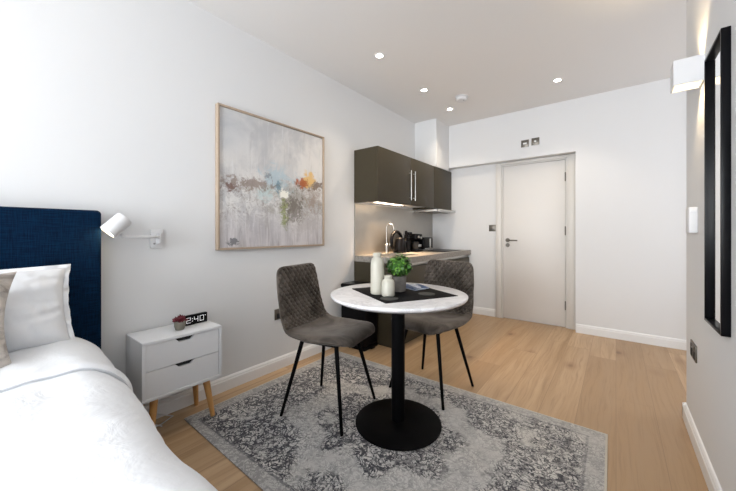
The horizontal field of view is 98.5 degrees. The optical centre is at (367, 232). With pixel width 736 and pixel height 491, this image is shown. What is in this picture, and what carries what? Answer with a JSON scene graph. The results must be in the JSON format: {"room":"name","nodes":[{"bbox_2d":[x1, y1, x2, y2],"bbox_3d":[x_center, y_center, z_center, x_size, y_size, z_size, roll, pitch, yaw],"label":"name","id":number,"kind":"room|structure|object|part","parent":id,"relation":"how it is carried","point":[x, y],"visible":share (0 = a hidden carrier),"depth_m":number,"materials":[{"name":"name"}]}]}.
{"room":"studio apartment","nodes":[
{"label":"studio apartment","id":0,"kind":"room"},
{"bbox_2d":[0,0,418,405],"bbox_3d":[-1.377,-0.192,1.858,0.120,2.603,7.670,0,0,38],"label":"wall","id":1,"kind":"structure","parent":0,"point":[107,107],"depth_m":1.92,"materials":[{"name":"white paint"}]},
{"bbox_2d":[100,213,162,247],"bbox_3d":[-1.271,-0.005,1.746,0.104,0.193,0.351,0,0,16],"label":"reading lamp","id":2,"kind":"object","parent":1,"relation":"attached to","point":[118,223],"visible":1,"depth_m":1.64,"materials":[{"name":"white metal"}]},
{"bbox_3d":[-1.302,-0.037,1.639,0.081,0.129,0.128,0,0,38],"label":"lamp shade","id":3,"kind":"part","parent":2,"relation":"part of","materials":[{"name":"white metal"}]},
{"bbox_3d":[-1.255,0.020,1.760,0.049,0.030,0.212,0,0,23],"label":"arm","id":4,"kind":"part","parent":2,"relation":"part of","materials":[{"name":"white metal"}]},
{"bbox_2d":[144,344,330,418],"bbox_3d":[-1.878,1.062,1.108,0.016,0.095,5.630,0,0,38],"label":"baseboard","id":5,"kind":"structure","parent":1,"relation":"attached to","point":[171,404],"depth_m":2.27,"materials":[{"name":"white wood"}]},
{"bbox_2d":[215,103,323,249],"bbox_3d":[-0.726,-0.381,2.558,0.038,1.006,1.000,0,0,38],"label":"framed painting","id":6,"kind":"object","parent":1,"relation":"attached to","point":[269,174],"visible":1,"depth_m":2.46,"materials":[{"name":"paint"}]},
{"bbox_2d":[275,309,279,319],"bbox_3d":[-0.723,0.665,2.587,0.012,0.086,0.086,0,0,38],"label":"wall socket","id":7,"kind":"object","parent":1,"relation":"attached to","point":[277,315],"visible":0.43,"depth_m":2.57,"materials":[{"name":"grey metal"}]},
{"bbox_2d":[354,203,432,254],"bbox_3d":[0.410,-0.034,4.038,0.009,0.547,1.790,0,0,38],"label":"backsplash","id":8,"kind":"structure","parent":1,"relation":"attached to","point":[370,221],"depth_m":3.71,"materials":[{"name":"metal"}]},
{"bbox_2d":[354,146,433,209],"bbox_3d":[0.369,-0.587,3.712,0.343,0.550,1.233,0,0,38],"label":"upper cabinet","id":9,"kind":"object","parent":1,"relation":"attached to","point":[381,174],"visible":1,"depth_m":3.35,"materials":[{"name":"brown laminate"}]},
{"bbox_2d":[374,201,402,205],"bbox_3d":[0.235,-0.321,3.498,0.060,0.016,0.520,0,0,38],"label":"light","id":10,"kind":"object","parent":9,"relation":"attached to","point":[374,201],"visible":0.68,"depth_m":3.43,"materials":[{"name":"white metal"}]},
{"bbox_3d":[0.289,-0.588,3.405,0.020,0.548,0.647,0,0,38],"label":"door","id":11,"kind":"part","parent":9,"relation":"part of","materials":[{"name":"brown laminate"}]},
{"bbox_3d":[0.484,-0.537,3.608,0.035,0.340,0.012,0,0,38],"label":"handle","id":12,"kind":"part","parent":9,"relation":"part of","materials":[{"name":"silver metal"}]},
{"bbox_3d":[0.539,-0.537,3.679,0.035,0.340,0.012,0,0,38],"label":"handle","id":13,"kind":"part","parent":9,"relation":"part of","materials":[{"name":"silver metal"}]},
{"bbox_3d":[0.669,-0.588,3.890,0.020,0.548,0.580,0,0,38],"label":"door","id":14,"kind":"part","parent":9,"relation":"part of","materials":[{"name":"brown laminate"}]},
{"bbox_2d":[414,209,454,213],"bbox_3d":[0.927,-0.290,4.386,0.372,0.038,0.516,0,0,38],"label":"extractor hood","id":15,"kind":"object","parent":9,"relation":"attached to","point":[428,211],"visible":1,"depth_m":4.25,"materials":[{"name":"silver metal"}]},
{"bbox_2d":[414,166,450,209],"bbox_3d":[0.907,-0.587,4.428,0.308,0.550,0.552,0,0,38],"label":"upper cabinet","id":16,"kind":"object","parent":1,"relation":"attached to","point":[442,178],"visible":0.53,"depth_m":4.32,"materials":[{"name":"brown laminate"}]},
{"bbox_3d":[1.021,-0.588,4.340,0.020,0.548,0.549,0,0,38],"label":"door","id":17,"kind":"part","parent":16,"relation":"part of","materials":[{"name":"brown laminate"}]},
{"bbox_2d":[156,313,708,490],"bbox_3d":[0.194,1.160,0.629,4.110,0.100,7.670,0,0,38],"label":"floor","id":18,"kind":"structure","parent":0,"point":[633,393],"depth_m":2.26,"materials":[{"name":"brown wood"}]},
{"bbox_2d":[0,206,100,348],"bbox_3d":[-1.142,0.499,0.409,2.002,1.222,1.637,0,0,38],"label":"headboard","id":19,"kind":"object","parent":18,"relation":"on","point":[29,237],"visible":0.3,"depth_m":1.51,"materials":[{"name":"blue fabric"}]},
{"bbox_2d":[0,337,217,490],"bbox_3d":[-1.049,0.655,0.327,1.855,0.429,1.642,0,0,38],"label":"duvet","id":20,"kind":"object","parent":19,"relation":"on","point":[70,420],"visible":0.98,"depth_m":0.79,"materials":[{"name":"white fabric"}]},
{"bbox_2d":[0,271,16,367],"bbox_3d":[-1.391,0.305,0.964,0.207,0.376,0.459,0,0,34],"label":"cushion","id":21,"kind":"object","parent":20,"relation":"on","point":[6,279],"visible":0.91,"depth_m":1.11,"materials":[{"name":"beige fabric"}]},
{"bbox_2d":[0,264,75,352],"bbox_3d":[-1.522,0.322,1.135,0.285,0.356,0.697,0,0,40],"label":"pillow","id":22,"kind":"object","parent":20,"relation":"on","point":[37,310],"visible":0.89,"depth_m":1.27,"materials":[{"name":"white fabric"}]},
{"bbox_2d":[147,411,173,426],"bbox_3d":[-1.273,1.073,1.760,0.122,0.072,0.364,0,0,38],"label":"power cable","id":23,"kind":"object","parent":18,"relation":"on","point":[156,425],"visible":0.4,"depth_m":1.87,"materials":[{"name":"white plastic"}]},
{"bbox_2d":[126,320,221,424],"bbox_3d":[-1.120,0.839,1.849,0.258,0.549,0.412,0,0,38],"label":"nightstand","id":24,"kind":"object","parent":18,"relation":"on","point":[163,361],"visible":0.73,"depth_m":1.74,"materials":[{"name":"white paint"}]},
{"bbox_3d":[-1.141,0.993,1.678,0.040,0.241,0.075,0,0,-9],"label":"leg","id":25,"kind":"part","parent":24,"relation":"part of","materials":[{"name":"brown wood"}]},
{"bbox_2d":[172,315,187,330],"bbox_3d":[-1.099,0.520,1.849,0.072,0.089,0.074,0,0,4],"label":"potted succulent","id":26,"kind":"object","parent":24,"relation":"on","point":[180,321],"visible":1,"depth_m":1.83,"materials":[{"name":"red plant"}]},
{"bbox_2d":[174,321,185,330],"bbox_3d":[-1.095,0.539,1.845,0.060,0.052,0.060,0,0,38],"label":"pot","id":27,"kind":"object","parent":26,"relation":"attached to","point":[178,325],"depth_m":1.82,"materials":[{"name":"beige ceramic"}]},
{"bbox_3d":[-1.113,0.651,1.844,0.234,0.136,0.376,0,0,38],"label":"drawer","id":28,"kind":"part","parent":24,"relation":"part of","materials":[{"name":"white paint"}]},
{"bbox_3d":[-1.113,0.789,1.844,0.234,0.136,0.376,0,0,38],"label":"drawer","id":29,"kind":"part","parent":24,"relation":"part of","materials":[{"name":"white paint"}]},
{"bbox_3d":[-1.099,0.993,2.019,0.040,0.241,0.075,0,0,-9],"label":"leg","id":30,"kind":"part","parent":24,"relation":"part of","materials":[{"name":"brown wood"}]},
{"bbox_2d":[185,311,206,325],"bbox_3d":[-1.076,0.535,1.959,0.025,0.060,0.160,0,0,32],"label":"digital clock","id":31,"kind":"object","parent":24,"relation":"on","point":[200,317],"visible":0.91,"depth_m":1.96,"materials":[{"name":"black plastic"}]},
{"bbox_3d":[-0.960,0.989,1.910,0.075,0.234,0.040,0,0,-5],"label":"leg","id":32,"kind":"part","parent":24,"relation":"part of","materials":[{"name":"brown wood"}]},
{"bbox_2d":[341,281,377,351],"bbox_3d":[-0.079,0.804,3.115,0.329,0.612,0.224,0,0,38],"label":"bin","id":33,"kind":"object","parent":18,"relation":"on","point":[370,342],"visible":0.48,"depth_m":3.04,"materials":[{"name":"black plastic"}]},
{"bbox_3d":[-0.087,0.521,3.122,0.308,0.046,0.224,0,0,38],"label":"lid","id":34,"kind":"part","parent":33,"relation":"part of","materials":[{"name":"black plastic"}]},
{"bbox_2d":[354,261,427,347],"bbox_3d":[0.262,0.706,3.393,0.567,0.808,0.598,0,0,38],"label":"base cabinet","id":35,"kind":"object","parent":18,"relation":"on","point":[362,270],"visible":0.15,"depth_m":3.20,"materials":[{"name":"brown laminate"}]},
{"bbox_2d":[355,249,470,262],"bbox_3d":[0.641,0.271,3.851,0.580,0.060,1.794,0,0,38],"label":"countertop","id":36,"kind":"structure","parent":35,"relation":"on","point":[424,255],"depth_m":3.47,"materials":[{"name":"stone"}]},
{"bbox_2d":[384,223,393,253],"bbox_3d":[0.242,0.067,3.639,0.096,0.348,0.086,0,0,-31],"label":"tap","id":37,"kind":"object","parent":36,"relation":"on","point":[386,244],"visible":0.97,"depth_m":3.63,"materials":[{"name":"silver metal"}]},
{"bbox_3d":[0.254,0.012,3.636,0.098,0.238,0.017,0,0,8],"label":"spout","id":38,"kind":"part","parent":37,"relation":"part of","materials":[{"name":"silver metal"}]},
{"bbox_2d":[367,253,419,256],"bbox_3d":[0.283,0.315,3.381,0.344,0.153,0.519,0,0,38],"label":"sink","id":39,"kind":"object","parent":36,"relation":"in","point":[388,254],"visible":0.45,"depth_m":3.58,"materials":[{"name":"silver metal"}]},
{"bbox_2d":[390,230,406,252],"bbox_3d":[0.364,0.105,3.731,0.160,0.270,0.273,0,0,19],"label":"kettle","id":40,"kind":"object","parent":36,"relation":"on","point":[399,246],"visible":1,"depth_m":3.72,"materials":[{"name":"black plastic"}]},
{"bbox_3d":[0.337,0.093,3.725,0.041,0.245,0.255,0,0,38],"label":"handle","id":41,"kind":"part","parent":40,"relation":"part of","materials":[{"name":"black plastic"}]},
{"bbox_2d":[406,240,409,251],"bbox_3d":[0.468,0.168,3.893,0.104,0.145,0.104,0,0,38],"label":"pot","id":42,"kind":"object","parent":36,"relation":"on","point":[407,241],"visible":0.39,"depth_m":3.85,"materials":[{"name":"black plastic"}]},
{"bbox_2d":[404,234,422,251],"bbox_3d":[0.580,0.128,4.028,0.190,0.225,0.170,0,0,38],"label":"coffee maker","id":43,"kind":"object","parent":36,"relation":"on","point":[414,245],"visible":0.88,"depth_m":3.97,"materials":[{"name":"black plastic"}]},
{"bbox_2d":[415,237,432,250],"bbox_3d":[0.746,0.148,4.245,0.173,0.172,0.286,0,0,38],"label":"toaster","id":44,"kind":"object","parent":36,"relation":"on","point":[426,243],"visible":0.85,"depth_m":4.13,"materials":[{"name":"black plastic"}]},
{"bbox_2d":[425,249,457,251],"bbox_3d":[0.963,0.238,4.217,0.360,0.006,0.510,0,0,38],"label":"cooktop","id":45,"kind":"object","parent":36,"relation":"in","point":[433,250],"visible":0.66,"depth_m":4.14,"materials":[{"name":"black glass"}]},
{"bbox_3d":[0.477,0.673,3.225,0.020,0.667,0.595,0,0,38],"label":"door","id":46,"kind":"part","parent":35,"relation":"part of","materials":[{"name":"brown laminate"}]},
{"bbox_3d":[0.466,0.321,3.234,0.016,0.034,0.594,0,0,38],"label":"grip rail","id":47,"kind":"part","parent":35,"relation":"part of","materials":[{"name":"silver metal"}]},
{"bbox_2d":[184,351,607,490],"bbox_3d":[0.092,1.107,1.786,2.000,0.007,1.402,0,0,37],"label":"area rug","id":48,"kind":"object","parent":18,"relation":"on","point":[484,443],"visible":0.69,"depth_m":1.67,"materials":[{"name":"grey carpet"}]},
{"bbox_2d":[276,263,375,436],"bbox_3d":[-0.260,0.659,2.016,0.538,0.890,0.477,0,0,26],"label":"dining chair","id":49,"kind":"object","parent":48,"relation":"on","point":[304,317],"visible":1,"depth_m":1.99,"materials":[{"name":"grey fabric"}]},
{"bbox_3d":[-0.462,0.882,1.930,0.148,0.445,0.026,0,0,-19],"label":"leg","id":50,"kind":"part","parent":49,"relation":"part of","materials":[{"name":"black metal"}]},
{"bbox_3d":[-0.439,0.423,2.103,0.139,0.418,0.462,0,0,26],"label":"backrest","id":51,"kind":"part","parent":49,"relation":"part of","materials":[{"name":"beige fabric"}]},
{"bbox_3d":[-0.240,0.663,2.006,0.268,0.018,0.268,0,0,26],"label":"seat frame","id":52,"kind":"part","parent":49,"relation":"part of","materials":[{"name":"black metal"}]},
{"bbox_3d":[-0.316,0.882,2.227,0.026,0.445,0.148,0,0,-19],"label":"leg","id":53,"kind":"part","parent":49,"relation":"part of","materials":[{"name":"black metal"}]},
{"bbox_3d":[-0.214,0.616,1.993,0.436,0.076,0.476,0,0,26],"label":"seat","id":54,"kind":"part","parent":49,"relation":"part of","materials":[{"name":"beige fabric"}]},
{"bbox_3d":[-0.164,0.882,1.784,0.026,0.445,0.148,0,0,-19],"label":"leg","id":55,"kind":"part","parent":49,"relation":"part of","materials":[{"name":"black metal"}]},
{"bbox_3d":[-0.018,0.882,2.082,0.148,0.445,0.026,0,0,-19],"label":"leg","id":56,"kind":"part","parent":49,"relation":"part of","materials":[{"name":"black metal"}]},
{"bbox_2d":[330,283,467,450],"bbox_3d":[0.175,0.727,1.841,0.780,0.753,0.780,0,0,38],"label":"round table","id":57,"kind":"object","parent":48,"relation":"on","point":[395,423],"visible":0.88,"depth_m":1.79,"materials":[{"name":"white stone"}]},
{"bbox_2d":[352,287,457,303],"bbox_3d":[0.198,0.348,1.855,0.450,0.003,0.450,0,0,-24],"label":"placemat","id":58,"kind":"object","parent":57,"relation":"on","point":[408,295],"visible":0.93,"depth_m":1.75,"materials":[{"name":"black fabric"}]},
{"bbox_2d":[371,253,383,294],"bbox_3d":[0.053,0.231,1.798,0.078,0.232,0.078,0,0,38],"label":"bottle vase","id":59,"kind":"object","parent":58,"relation":"on","point":[377,263],"visible":0.95,"depth_m":1.77,"materials":[{"name":"beige ceramic"}]},
{"bbox_2d":[382,275,394,295],"bbox_3d":[0.110,0.291,1.740,0.072,0.112,0.072,0,0,38],"label":"bottle vase","id":60,"kind":"object","parent":58,"relation":"on","point":[388,284],"visible":0.99,"depth_m":1.71,"materials":[{"name":"beige ceramic"}]},
{"bbox_2d":[380,296,397,300],"bbox_3d":[0.111,0.345,1.659,0.096,0.004,0.096,0,0,38],"label":"coaster","id":61,"kind":"object","parent":58,"relation":"on","point":[387,298],"visible":1,"depth_m":1.65,"materials":[{"name":"grey"}]},
{"bbox_2d":[386,253,411,291],"bbox_3d":[0.185,0.233,1.877,0.167,0.227,0.162,0,0,38],"label":"potted plant","id":62,"kind":"object","parent":58,"relation":"on","point":[399,265],"visible":1,"depth_m":1.84,"materials":[{"name":"green plant"}]},
{"bbox_3d":[0.184,0.302,1.877,0.086,0.090,0.086,0,0,38],"label":"pot","id":63,"kind":"part","parent":62,"relation":"part of","materials":[{"name":"grey concrete"}]},
{"bbox_2d":[406,285,424,290],"bbox_3d":[0.267,0.344,1.994,0.090,0.006,0.190,0,0,-32],"label":"booklet","id":64,"kind":"object","parent":58,"relation":"on","point":[407,287],"visible":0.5,"depth_m":1.93,"materials":[{"name":"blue paper"}]},
{"bbox_2d":[406,284,429,288],"bbox_3d":[0.309,0.338,1.993,0.090,0.006,0.160,0,0,-16],"label":"booklet","id":65,"kind":"object","parent":64,"relation":"on","point":[415,286],"visible":0.95,"depth_m":1.97,"materials":[{"name":"white paper"}]},
{"bbox_2d":[418,292,434,295],"bbox_3d":[0.329,0.345,1.780,0.096,0.004,0.096,0,0,38],"label":"coaster","id":66,"kind":"object","parent":58,"relation":"on","point":[420,293],"visible":1,"depth_m":1.78,"materials":[{"name":"grey"}]},
{"bbox_2d":[389,259,473,410],"bbox_3d":[0.470,0.663,2.289,0.477,0.890,0.538,0,0,43],"label":"dining chair","id":67,"kind":"object","parent":48,"relation":"on","point":[459,275],"visible":0.65,"depth_m":2.30,"materials":[{"name":"grey fabric"}]},
{"bbox_3d":[0.221,0.885,2.262,0.148,0.445,0.026,0,0,-2],"label":"leg","id":68,"kind":"part","parent":67,"relation":"part of","materials":[{"name":"black metal"}]},
{"bbox_3d":[0.445,0.885,2.506,0.026,0.445,0.148,0,0,-2],"label":"leg","id":69,"kind":"part","parent":67,"relation":"part of","materials":[{"name":"black metal"}]},
{"bbox_3d":[0.435,0.620,2.251,0.476,0.076,0.436,0,0,43],"label":"seat","id":70,"kind":"part","parent":67,"relation":"part of","materials":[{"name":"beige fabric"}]},
{"bbox_3d":[0.465,0.885,2.038,0.026,0.445,0.148,0,0,-2],"label":"leg","id":71,"kind":"part","parent":67,"relation":"part of","materials":[{"name":"black metal"}]},
{"bbox_3d":[0.604,0.427,2.435,0.462,0.418,0.139,0,0,43],"label":"backrest","id":72,"kind":"part","parent":67,"relation":"part of","materials":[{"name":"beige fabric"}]},
{"bbox_3d":[0.689,0.885,2.283,0.148,0.445,0.026,0,0,-2],"label":"leg","id":73,"kind":"part","parent":67,"relation":"part of","materials":[{"name":"black metal"}]},
{"bbox_2d":[450,255,468,261],"bbox_3d":[0.999,0.706,4.335,0.567,0.808,0.587,0,0,38],"label":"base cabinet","id":74,"kind":"object","parent":18,"relation":"on","point":[465,258],"visible":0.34,"depth_m":4.19,"materials":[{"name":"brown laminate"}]},
{"bbox_3d":[1.202,0.321,4.176,0.016,0.034,0.583,0,0,38],"label":"grip rail","id":75,"kind":"part","parent":74,"relation":"part of","materials":[{"name":"silver metal"}]},
{"bbox_3d":[1.214,0.673,4.166,0.020,0.667,0.584,0,0,38],"label":"door","id":76,"kind":"part","parent":74,"relation":"part of","materials":[{"name":"brown laminate"}]},
{"bbox_2d":[188,0,686,125],"bbox_3d":[0.194,-1.543,0.629,4.110,0.100,7.670,0,0,38],"label":"ceiling","id":77,"kind":"structure","parent":0,"point":[506,56],"depth_m":2.52,"materials":[{"name":"paint"}]},
{"bbox_2d":[374,53,384,58],"bbox_3d":[0.097,-1.490,2.674,0.086,0.006,0.086,0,0,38],"label":"recessed light","id":78,"kind":"object","parent":77,"relation":"in","point":[377,55],"visible":1,"depth_m":2.67,"materials":[{"name":"white"}]},
{"bbox_2d":[455,94,467,102],"bbox_3d":[1.030,-1.468,3.492,0.142,0.049,0.142,0,0,38],"label":"smoke detector","id":79,"kind":"object","parent":77,"relation":"attached to","point":[461,98],"visible":1,"depth_m":3.45,"materials":[{"name":"white plastic"}]},
{"bbox_2d":[552,78,562,82],"bbox_3d":[1.855,-1.490,3.103,0.086,0.006,0.086,0,0,38],"label":"recessed light","id":80,"kind":"object","parent":77,"relation":"in","point":[556,79],"visible":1,"depth_m":3.10,"materials":[{"name":"white"}]},
{"bbox_2d":[415,78,686,339],"bbox_3d":[2.360,-0.192,3.398,3.870,2.603,0.640,0,0,38],"label":"wall","id":81,"kind":"structure","parent":0,"point":[629,144],"depth_m":3.38,"materials":[{"name":"white paint"}]},
{"bbox_2d":[473,306,495,316],"bbox_3d":[1.558,1.062,4.268,0.315,0.095,0.016,0,0,38],"label":"baseboard","id":82,"kind":"structure","parent":81,"relation":"attached to","point":[476,310],"depth_m":4.25,"materials":[{"name":"white wood"}]},
{"bbox_2d":[489,225,495,230],"bbox_3d":[1.647,-0.058,4.202,0.085,0.085,0.011,0,0,38],"label":"light switch","id":83,"kind":"object","parent":81,"relation":"attached to","point":[491,227],"visible":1,"depth_m":4.20,"materials":[{"name":"grey metal"}]},
{"bbox_2d":[521,139,528,147],"bbox_3d":[1.905,-1.080,3.848,0.085,0.085,0.011,0,0,38],"label":"switch","id":84,"kind":"object","parent":81,"relation":"attached to","point":[524,143],"visible":1,"depth_m":3.84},
{"bbox_2d":[503,160,565,326],"bbox_3d":[2.024,0.126,3.894,0.695,1.952,0.104,0,0,38],"label":"door","id":85,"kind":"structure","parent":81,"relation":"in","point":[534,195],"depth_m":3.88,"materials":[{"name":"paint"}]},
{"bbox_2d":[531,137,538,145],"bbox_3d":[1.992,-1.086,3.774,0.085,0.085,0.021,0,0,38],"label":"switch","id":86,"kind":"object","parent":81,"relation":"attached to","point":[534,141],"visible":1,"depth_m":3.78,"materials":[{"name":"grey metal"}]},
{"bbox_2d":[496,154,575,329],"bbox_3d":[2.061,0.104,3.936,0.881,2.012,0.140,0,0,38],"label":"trim","id":87,"kind":"structure","parent":81,"relation":"attached to","point":[570,159],"depth_m":3.66,"materials":[{"name":"white paint"}]},
{"bbox_2d":[576,324,686,350],"bbox_3d":[3.120,1.062,2.894,2.052,0.095,0.016,0,0,38],"label":"baseboard","id":88,"kind":"structure","parent":81,"relation":"attached to","point":[681,344],"depth_m":3.22,"materials":[{"name":"white wood"}]},
{"bbox_2d":[687,0,735,490],"bbox_3d":[0.708,-0.192,-0.840,1.490,2.603,5.750,0,0,38],"label":"wall","id":89,"kind":"structure","parent":0,"point":[711,381],"depth_m":1.45,"materials":[{"name":"white paint"}]},
{"bbox_2d":[670,54,704,93],"bbox_3d":[1.576,-0.781,1.567,0.108,0.122,0.110,0,0,38],"label":"wall sconce","id":90,"kind":"object","parent":89,"relation":"attached to","point":[686,73],"visible":0.96,"depth_m":1.53,"materials":[{"name":"white metal"}]},
{"bbox_2d":[686,207,697,232],"bbox_3d":[1.700,-0.065,1.665,0.034,0.134,0.092,0,0,38],"label":"handset","id":91,"kind":"object","parent":89,"relation":"attached to","point":[691,212],"visible":1,"depth_m":1.63,"materials":[{"name":"white plastic"}]},
{"bbox_2d":[690,339,696,362],"bbox_3d":[1.737,0.632,1.695,0.012,0.086,0.146,0,0,38],"label":"wall socket","id":92,"kind":"object","parent":89,"relation":"attached to","point":[693,348],"visible":1,"depth_m":1.67,"materials":[{"name":"grey metal"}]},
{"bbox_2d":[682,402,722,490],"bbox_3d":[0.120,1.062,-0.369,0.016,0.095,5.766,0,0,38],"label":"baseboard","id":93,"kind":"structure","parent":89,"relation":"attached to","point":[712,482],"depth_m":1.50,"materials":[{"name":"white wood"}]},
{"bbox_2d":[704,26,730,336],"bbox_3d":[1.396,-0.185,1.270,0.026,1.135,0.280,0,0,38],"label":"wall mirror","id":94,"kind":"object","parent":89,"relation":"attached to","point":[717,63],"visible":1,"depth_m":1.26,"materials":[{"name":"black mirror"}]},
{"bbox_2d":[710,43,719,326],"bbox_3d":[1.401,-0.185,1.266,0.006,1.113,0.258,0,0,38],"label":"mirror glass","id":95,"kind":"object","parent":94,"relation":"attached to","point":[715,49],"depth_m":1.29,"materials":[{"name":"white"}]}
]}

